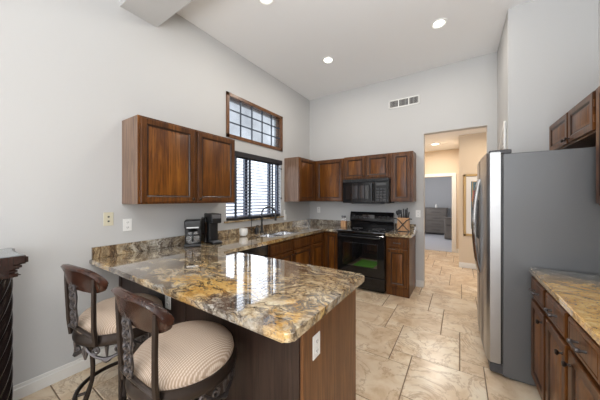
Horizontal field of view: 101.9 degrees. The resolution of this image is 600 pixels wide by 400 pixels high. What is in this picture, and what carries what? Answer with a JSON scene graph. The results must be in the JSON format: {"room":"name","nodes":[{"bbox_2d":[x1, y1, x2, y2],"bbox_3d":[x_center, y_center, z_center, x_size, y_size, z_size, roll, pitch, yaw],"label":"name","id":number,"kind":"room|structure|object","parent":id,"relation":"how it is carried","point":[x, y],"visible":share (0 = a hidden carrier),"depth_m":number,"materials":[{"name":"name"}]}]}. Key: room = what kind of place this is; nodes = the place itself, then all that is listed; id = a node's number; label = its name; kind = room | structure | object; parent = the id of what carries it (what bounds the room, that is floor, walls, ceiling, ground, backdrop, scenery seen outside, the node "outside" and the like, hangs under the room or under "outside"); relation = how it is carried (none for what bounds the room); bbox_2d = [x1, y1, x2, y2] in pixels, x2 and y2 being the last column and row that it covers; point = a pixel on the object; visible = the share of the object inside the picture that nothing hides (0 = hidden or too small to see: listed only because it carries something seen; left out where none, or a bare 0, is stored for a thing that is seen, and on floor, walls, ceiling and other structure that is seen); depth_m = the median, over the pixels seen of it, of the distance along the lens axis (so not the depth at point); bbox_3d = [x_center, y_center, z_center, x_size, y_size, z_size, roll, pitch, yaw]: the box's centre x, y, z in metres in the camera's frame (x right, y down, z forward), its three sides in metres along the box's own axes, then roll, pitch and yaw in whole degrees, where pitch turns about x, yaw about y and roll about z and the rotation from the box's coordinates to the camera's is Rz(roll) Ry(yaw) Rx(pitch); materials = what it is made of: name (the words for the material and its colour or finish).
{"room":"kitchen","nodes":[
{"label":"kitchen","id":0,"kind":"room"},
{"bbox_2d":[0,0,309,385],"bbox_3d":[-2.154,-0.320,1.656,0.140,3.500,8.600,0,0,33],"label":"wall","id":1,"kind":"structure","parent":0,"point":[72,71],"depth_m":2.05,"materials":[{"name":"paint"}]},
{"bbox_2d":[13,344,116,399],"bbox_3d":[-3.063,1.376,0.132,0.016,0.108,5.055,0,0,33],"label":"baseboard","id":2,"kind":"structure","parent":1,"relation":"attached to","point":[21,390],"depth_m":1.88,"materials":[{"name":"white wood"}]},
{"bbox_2d":[103,212,112,225],"bbox_3d":[-1.718,0.180,2.183,0.009,0.120,0.075,0,0,33],"label":"wall outlet","id":3,"kind":"object","parent":1,"relation":"attached to","point":[107,216],"visible":1,"depth_m":2.18,"materials":[{"name":"beige plastic"}]},
{"bbox_2d":[123,219,131,230],"bbox_3d":[-1.636,0.245,2.309,0.009,0.115,0.075,0,0,33],"label":"wall outlet","id":4,"kind":"object","parent":1,"relation":"attached to","point":[127,223],"visible":1,"depth_m":2.31,"materials":[{"name":"white plastic"}]},
{"bbox_2d":[122,114,234,203],"bbox_3d":[-1.214,-0.344,2.630,0.361,0.777,1.090,0,0,33],"label":"upper cabinet","id":5,"kind":"object","parent":1,"relation":"attached to","point":[163,162],"visible":1,"depth_m":2.36,"materials":[{"name":"brown wood"}]},
{"bbox_2d":[91,219,350,258],"bbox_3d":[-0.405,0.465,3.342,0.930,0.100,3.620,0,0,33],"label":"backsplash","id":6,"kind":"structure","parent":1,"relation":"attached to","point":[131,247],"depth_m":2.62,"materials":[{"name":"stone"}]},
{"bbox_2d":[226,159,277,220],"bbox_3d":[-0.734,-0.180,3.834,0.040,0.960,1.200,0,0,33],"label":"window","id":7,"kind":"structure","parent":1,"relation":"in","point":[244,160],"depth_m":4.12,"materials":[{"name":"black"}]},
{"bbox_2d":[226,151,281,230],"bbox_3d":[-0.662,-0.100,3.796,0.103,1.150,1.215,0,0,33],"label":"window blind","id":8,"kind":"object","parent":7,"relation":"attached to","point":[241,155],"visible":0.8,"depth_m":3.71,"materials":[{"name":"grey"}]},
{"bbox_2d":[224,216,283,222],"bbox_3d":[-0.673,0.312,3.800,0.090,0.025,1.290,0,0,33],"label":"window sill","id":9,"kind":"structure","parent":1,"relation":"attached to","point":[240,220],"depth_m":3.60,"materials":[{"name":"stone"}]},
{"bbox_2d":[226,91,282,150],"bbox_3d":[-0.693,-1.149,3.825,0.118,0.613,1.240,0,0,33],"label":"window","id":10,"kind":"structure","parent":1,"relation":"in","point":[244,108],"depth_m":3.70,"materials":[{"name":"brown wood"}]},
{"bbox_2d":[284,157,314,201],"bbox_3d":[0.097,-0.344,4.652,0.330,0.777,0.880,0,0,33],"label":"upper cabinet","id":11,"kind":"object","parent":1,"relation":"attached to","point":[299,172],"visible":0.94,"depth_m":4.32,"materials":[{"name":"brown wood"}]},
{"bbox_2d":[19,233,540,399],"bbox_3d":[1.372,1.458,3.634,4.100,0.064,15.620,0,0,33],"label":"floor","id":12,"kind":"structure","parent":0,"point":[426,345],"depth_m":2.30,"materials":[{"name":"tile"}]},
{"bbox_2d":[0,248,27,399],"bbox_3d":[-1.882,0.878,1.379,0.404,1.103,0.404,0,0,33],"label":"pedestal stand","id":13,"kind":"object","parent":12,"relation":"on","point":[10,260],"visible":1,"depth_m":1.43,"materials":[{"name":"black paint"}]},
{"bbox_2d":[60,264,163,399],"bbox_3d":[-1.195,0.903,1.606,0.495,1.053,0.541,0,0,24],"label":"bar stool","id":14,"kind":"object","parent":12,"relation":"on","point":[95,328],"visible":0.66,"depth_m":1.41,"materials":[{"name":"brown wood"}]},
{"bbox_2d":[77,293,162,334],"bbox_3d":[-1.186,0.738,1.627,0.470,0.121,0.470,0,0,27],"label":"seat cushion","id":15,"kind":"object","parent":14,"relation":"on","point":[104,323],"depth_m":1.45,"materials":[{"name":"fabric"}]},
{"bbox_2d":[111,286,235,399],"bbox_3d":[-0.588,0.903,1.206,0.495,1.053,0.541,0,0,30],"label":"bar stool","id":16,"kind":"object","parent":12,"relation":"on","point":[187,360],"visible":1,"depth_m":1.05,"materials":[{"name":"fabric"}]},
{"bbox_2d":[133,320,233,390],"bbox_3d":[-0.576,0.738,1.226,0.470,0.121,0.470,0,0,33],"label":"seat cushion","id":17,"kind":"object","parent":16,"relation":"on","point":[194,355],"depth_m":1.09,"materials":[{"name":"fabric"}]},
{"bbox_2d":[119,276,355,399],"bbox_3d":[-0.640,0.993,1.985,2.021,0.875,0.697,0,0,33],"label":"base cabinet","id":18,"kind":"object","parent":12,"relation":"on","point":[266,368],"visible":0.2,"depth_m":1.35,"materials":[{"name":"wood"}]},
{"bbox_2d":[165,295,170,309],"bbox_3d":[-0.975,0.750,1.793,0.072,0.118,0.009,0,0,33],"label":"wall outlet","id":19,"kind":"object","parent":18,"relation":"attached to","point":[167,298],"visible":0.9,"depth_m":1.79,"materials":[{"name":"white plastic"}]},
{"bbox_2d":[89,224,364,342],"bbox_3d":[0.080,0.535,3.014,2.102,0.040,3.635,0,0,33],"label":"countertop","id":20,"kind":"structure","parent":18,"relation":"on","point":[279,300],"depth_m":1.54,"materials":[{"name":"stone"}]},
{"bbox_2d":[184,219,200,246],"bbox_3d":[-1.177,0.371,2.676,0.170,0.285,0.238,0,0,-22],"label":"drip coffee maker","id":21,"kind":"object","parent":20,"relation":"on","point":[192,227],"visible":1,"depth_m":2.63,"materials":[{"name":"black plastic"}]},
{"bbox_2d":[201,213,222,244],"bbox_3d":[-1.035,0.342,2.848,0.153,0.345,0.270,0,0,-42],"label":"pod coffee maker","id":22,"kind":"object","parent":20,"relation":"on","point":[209,222],"visible":1,"depth_m":2.83,"materials":[{"name":"black plastic"}]},
{"bbox_2d":[239,228,247,235],"bbox_3d":[-0.783,0.461,3.371,0.118,0.103,0.136,0,0,-14],"label":"mug","id":23,"kind":"object","parent":20,"relation":"on","point":[242,231],"visible":1,"depth_m":3.32,"materials":[{"name":"white ceramic"}]},
{"bbox_2d":[260,206,276,232],"bbox_3d":[-0.495,0.314,3.756,0.248,0.401,0.146,0,0,-21],"label":"kitchen faucet","id":24,"kind":"object","parent":20,"relation":"on","point":[275,219],"visible":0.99,"depth_m":3.74,"materials":[{"name":"black metal"}]},
{"bbox_2d":[259,231,296,237],"bbox_3d":[-0.324,0.626,3.684,0.406,0.178,0.796,0,0,33],"label":"sink","id":25,"kind":"object","parent":20,"relation":"in","point":[271,235],"visible":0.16,"depth_m":3.77,"materials":[{"name":"silver metal"}]},
{"bbox_2d":[341,215,346,226],"bbox_3d":[0.804,0.407,4.462,0.100,0.214,0.056,0,0,33],"label":"grinder","id":26,"kind":"object","parent":20,"relation":"on","point":[343,223],"visible":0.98,"depth_m":4.44,"materials":[{"name":"brown wood"}]},
{"bbox_2d":[313,331,319,360],"bbox_3d":[0.085,0.747,1.240,0.009,0.118,0.072,0,0,33],"label":"wall outlet","id":27,"kind":"object","parent":18,"relation":"attached to","point":[316,338],"visible":1,"depth_m":1.23,"materials":[{"name":"white plastic"}]},
{"bbox_2d":[239,245,267,256],"bbox_3d":[-0.824,0.994,2.915,0.660,0.872,0.605,0,0,33],"label":"dishwasher","id":28,"kind":"object","parent":12,"relation":"on","point":[262,250],"visible":0.16,"depth_m":2.83,"materials":[{"name":"black plastic"}]},
{"bbox_2d":[268,234,310,264],"bbox_3d":[-0.359,0.993,3.617,0.697,0.875,1.070,0,0,33],"label":"base cabinet","id":29,"kind":"object","parent":12,"relation":"on","point":[298,249],"visible":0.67,"depth_m":3.46,"materials":[{"name":"brown wood"}]},
{"bbox_2d":[311,231,323,266],"bbox_3d":[0.201,0.993,4.498,0.666,0.875,1.013,0,0,33],"label":"base cabinet","id":30,"kind":"object","parent":12,"relation":"on","point":[317,239],"visible":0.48,"depth_m":4.04,"materials":[{"name":"brown wood"}]},
{"bbox_2d":[324,231,337,268],"bbox_3d":[0.691,0.993,4.414,0.285,0.875,0.615,0,0,33],"label":"base cabinet","id":31,"kind":"object","parent":12,"relation":"on","point":[330,238],"visible":0.29,"depth_m":4.16,"materials":[{"name":"brown wood"}]},
{"bbox_2d":[337,211,393,292],"bbox_3d":[1.094,0.830,4.063,0.767,1.200,0.708,0,0,33],"label":"stove","id":32,"kind":"object","parent":12,"relation":"on","point":[361,246],"visible":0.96,"depth_m":3.83,"materials":[{"name":"black metal"}]},
{"bbox_2d":[337,226,392,234],"bbox_3d":[1.092,0.521,4.060,0.767,0.028,0.595,0,0,33],"label":"cooktop","id":33,"kind":"object","parent":32,"relation":"in","point":[352,230],"depth_m":3.97,"materials":[{"name":"black glass"}]},
{"bbox_2d":[386,234,415,297],"bbox_3d":[1.583,0.993,3.806,0.322,0.875,0.651,0,0,33],"label":"base cabinet","id":34,"kind":"object","parent":12,"relation":"on","point":[400,252],"visible":0.98,"depth_m":3.58,"materials":[{"name":"brown wood"}]},
{"bbox_2d":[385,229,417,237],"bbox_3d":[1.599,0.535,3.805,0.354,0.040,0.645,0,0,33],"label":"countertop","id":35,"kind":"structure","parent":34,"relation":"on","point":[393,233],"depth_m":3.63,"materials":[{"name":"stone"}]},
{"bbox_2d":[394,217,411,231],"bbox_3d":[1.651,0.407,3.884,0.272,0.214,0.135,0,0,33],"label":"knife block","id":36,"kind":"object","parent":35,"relation":"on","point":[403,224],"visible":0.98,"depth_m":3.84,"materials":[{"name":"brown wood"}]},
{"bbox_2d":[425,207,447,233],"bbox_3d":[5.250,0.863,10.094,1.540,1.015,0.483,0,0,33],"label":"dresser","id":37,"kind":"object","parent":12,"relation":"on","point":[434,217],"visible":0.5,"depth_m":9.74,"materials":[{"name":"grey wood"}]},
{"bbox_2d":[444,217,451,238],"bbox_3d":[5.408,1.028,8.597,0.550,0.745,0.511,0,0,33],"label":"chest","id":38,"kind":"object","parent":12,"relation":"on","point":[447,220],"visible":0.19,"depth_m":8.50,"materials":[{"name":"grey wood"}]},
{"bbox_2d":[472,147,599,385],"bbox_3d":[2.114,0.517,2.160,0.954,1.825,0.910,0,0,32],"label":"refrigerator","id":39,"kind":"object","parent":12,"relation":"on","point":[536,209],"visible":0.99,"depth_m":1.87,"materials":[{"name":"grey paint"}]},
{"bbox_2d":[528,276,548,399],"bbox_3d":[1.891,0.993,1.512,0.683,0.875,0.363,0,0,33],"label":"base cabinet","id":40,"kind":"object","parent":12,"relation":"on","point":[538,315],"visible":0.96,"depth_m":1.64,"materials":[{"name":"brown wood"}]},
{"bbox_2d":[543,292,571,399],"bbox_3d":[1.687,0.993,1.203,0.683,0.875,0.373,0,0,33],"label":"base cabinet","id":41,"kind":"object","parent":12,"relation":"on","point":[557,346],"visible":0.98,"depth_m":1.35,"materials":[{"name":"brown wood"}]},
{"bbox_2d":[561,316,599,399],"bbox_3d":[1.481,0.993,0.890,0.683,0.875,0.373,0,0,33],"label":"base cabinet","id":42,"kind":"object","parent":12,"relation":"on","point":[583,364],"visible":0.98,"depth_m":1.06,"materials":[{"name":"brown wood"}]},
{"bbox_3d":[1.274,0.992,0.575,0.683,0.875,0.378,0,0,33],"label":"base cabinet","id":43,"kind":"object","parent":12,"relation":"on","visible":0},
{"bbox_2d":[529,267,599,344],"bbox_3d":[1.595,0.535,1.036,0.653,0.040,1.513,0,0,33],"label":"countertop","id":44,"kind":"structure","parent":43,"relation":"on","point":[578,294],"depth_m":1.34,"materials":[{"name":"stone"}]},
{"bbox_2d":[177,0,533,99],"bbox_3d":[-0.574,-2.120,0.557,3.990,0.100,8.700,0,0,33],"label":"ceiling","id":45,"kind":"structure","parent":0,"point":[369,42],"depth_m":3.04,"materials":[{"name":"paint"}]},
{"bbox_2d":[120,0,191,26],"bbox_3d":[-0.024,-1.930,1.374,3.730,0.280,0.330,0,0,33],"label":"ceiling beam","id":46,"kind":"structure","parent":45,"relation":"attached to","point":[155,12],"depth_m":2.29,"materials":[{"name":"paint"}]},
{"bbox_2d":[258,0,273,4],"bbox_3d":[-0.350,-2.064,2.505,0.180,0.012,0.180,0,0,33],"label":"recessed light","id":47,"kind":"object","parent":45,"relation":"in","point":[264,2],"visible":1,"depth_m":2.55,"materials":[{"name":"white plastic"}]},
{"bbox_2d":[322,56,333,63],"bbox_3d":[0.417,-2.064,3.623,0.180,0.012,0.180,0,0,33],"label":"recessed light","id":48,"kind":"object","parent":45,"relation":"in","point":[327,60],"visible":1,"depth_m":3.62,"materials":[{"name":"white plastic"}]},
{"bbox_2d":[430,18,447,28],"bbox_3d":[1.640,-2.064,2.870,0.180,0.012,0.180,0,0,33],"label":"recessed light","id":49,"kind":"object","parent":45,"relation":"in","point":[439,23],"visible":1,"depth_m":2.86,"materials":[{"name":"white plastic"}]},
{"bbox_2d":[310,52,496,285],"bbox_3d":[1.519,-0.320,4.315,3.077,3.500,0.120,0,0,33],"label":"wall","id":50,"kind":"structure","parent":0,"point":[462,95],"depth_m":4.05,"materials":[{"name":"paint"}]},
{"bbox_2d":[315,158,343,200],"bbox_3d":[0.621,-0.344,4.642,0.593,0.777,0.320,0,0,33],"label":"upper cabinet","id":51,"kind":"object","parent":50,"relation":"attached to","point":[329,174],"visible":0.86,"depth_m":4.50,"materials":[{"name":"brown wood"}]},
{"bbox_2d":[344,153,390,179],"bbox_3d":[1.195,-0.542,4.247,0.796,0.400,0.351,0,0,33],"label":"upper cabinet","id":52,"kind":"object","parent":50,"relation":"attached to","point":[378,165],"visible":0.97,"depth_m":4.10,"materials":[{"name":"brown wood"}]},
{"bbox_2d":[343,178,393,203],"bbox_3d":[1.174,-0.127,4.215,0.790,0.423,0.426,0,0,33],"label":"microwave oven","id":53,"kind":"object","parent":52,"relation":"attached to","point":[376,190],"visible":0.98,"depth_m":4.04,"materials":[{"name":"black plastic"}]},
{"bbox_2d":[391,151,415,201],"bbox_3d":[1.677,-0.348,3.948,0.335,0.787,0.320,0,0,33],"label":"upper cabinet","id":54,"kind":"object","parent":50,"relation":"attached to","point":[403,164],"visible":1,"depth_m":3.81,"materials":[{"name":"brown wood"}]},
{"bbox_2d":[389,95,419,108],"bbox_3d":[1.741,-1.627,4.090,0.485,0.145,0.012,0,0,33],"label":"air vent","id":55,"kind":"object","parent":50,"relation":"in","point":[415,99],"visible":1,"depth_m":4.08,"materials":[{"name":"white plastic"}]},
{"bbox_2d":[395,223,415,229],"bbox_3d":[1.761,0.465,4.071,0.330,0.100,0.022,0,0,33],"label":"backsplash","id":56,"kind":"structure","parent":50,"relation":"attached to","point":[412,226],"depth_m":4.00,"materials":[{"name":"stone"}]},
{"bbox_2d":[416,210,420,216],"bbox_3d":[1.928,0.240,3.969,0.072,0.118,0.009,0,0,33],"label":"wall outlet","id":57,"kind":"object","parent":50,"relation":"attached to","point":[418,212],"visible":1,"depth_m":3.96,"materials":[{"name":"white plastic"}]},
{"bbox_2d":[416,280,423,287],"bbox_3d":[2.332,1.376,3.699,1.042,0.108,0.016,0,0,33],"label":"baseboard","id":58,"kind":"structure","parent":50,"relation":"attached to","point":[419,283],"depth_m":3.95,"materials":[{"name":"white wood"}]},
{"bbox_2d":[425,177,451,216],"bbox_3d":[4.625,0.048,8.580,4.300,2.765,3.980,0,0,33],"label":"wall","id":59,"kind":"structure","parent":0,"point":[438,190],"depth_m":10.08,"materials":[{"name":"paint"}]},
{"bbox_2d":[425,149,458,248],"bbox_3d":[3.721,0.048,6.841,1.500,2.765,0.120,0,0,33],"label":"wall","id":60,"kind":"structure","parent":0,"point":[441,161],"depth_m":6.60,"materials":[{"name":"paint"}]},
{"bbox_2d":[425,173,455,252],"bbox_3d":[3.767,0.365,6.793,1.010,2.130,0.148,0,0,33],"label":"door frame","id":61,"kind":"structure","parent":60,"relation":"attached to","point":[453,175],"depth_m":6.49,"materials":[{"name":"white wood"}]},
{"bbox_2d":[425,127,486,151],"bbox_3d":[3.810,-1.385,7.249,4.200,0.100,7.300,0,0,33],"label":"ceiling","id":62,"kind":"structure","parent":0,"point":[448,140],"depth_m":5.46,"materials":[{"name":"paint"}]},
{"bbox_2d":[459,132,486,263],"bbox_3d":[4.329,0.048,5.418,1.320,2.765,1.588,0,0,33],"label":"wall","id":63,"kind":"structure","parent":0,"point":[472,147],"depth_m":5.04,"materials":[{"name":"paint"}]},
{"bbox_2d":[459,262,476,268],"bbox_3d":[3.847,1.376,4.776,1.220,0.108,0.016,0,0,33],"label":"baseboard","id":64,"kind":"structure","parent":63,"relation":"attached to","point":[461,264],"depth_m":5.02,"materials":[{"name":"white"}]},
{"bbox_2d":[464,174,476,235],"bbox_3d":[3.668,0.125,4.885,0.639,1.270,0.029,0,0,33],"label":"framed picture","id":65,"kind":"object","parent":63,"relation":"attached to","point":[470,180],"visible":0.38,"depth_m":5.02,"materials":[{"name":"beige paper"}]},
{"bbox_2d":[471,181,475,228],"bbox_3d":[3.669,0.125,4.886,0.379,0.970,0.005,0,0,33],"label":"print","id":66,"kind":"object","parent":65,"relation":"attached to","point":[473,183],"depth_m":4.97},
{"bbox_2d":[497,0,597,152],"bbox_3d":[2.842,-0.320,2.823,0.773,3.500,0.920,0,0,33],"label":"wall","id":67,"kind":"structure","parent":0,"point":[547,53],"depth_m":2.50,"materials":[{"name":"paint"}]},
{"bbox_2d":[499,121,505,149],"bbox_3d":[2.449,-0.730,2.951,0.026,0.320,0.489,0,0,33],"label":"wall bracket","id":68,"kind":"object","parent":67,"relation":"attached to","point":[503,134],"visible":0.85,"depth_m":2.81,"materials":[{"name":"white plastic"}]},
{"bbox_2d":[598,0,599,86],"bbox_3d":[0.785,-0.320,-0.899,0.120,3.500,7.560,0,0,33],"label":"wall","id":69,"kind":"structure","parent":0,"point":[598,0],"depth_m":2.29,"materials":[{"name":"paint"}]},
{"bbox_2d":[549,90,595,149],"bbox_3d":[2.384,-0.603,1.974,0.366,0.295,0.998,0,0,33],"label":"upper cabinet","id":70,"kind":"object","parent":69,"relation":"attached to","point":[576,128],"visible":0.96,"depth_m":1.93,"materials":[{"name":"brown wood"}]},
{"bbox_2d":[596,86,599,205],"bbox_3d":[1.885,-0.352,1.187,0.335,0.795,0.855,0,0,33],"label":"upper cabinet","id":71,"kind":"object","parent":69,"relation":"attached to","point":[598,88],"visible":1,"depth_m":1.59,"materials":[{"name":"brown wood"}]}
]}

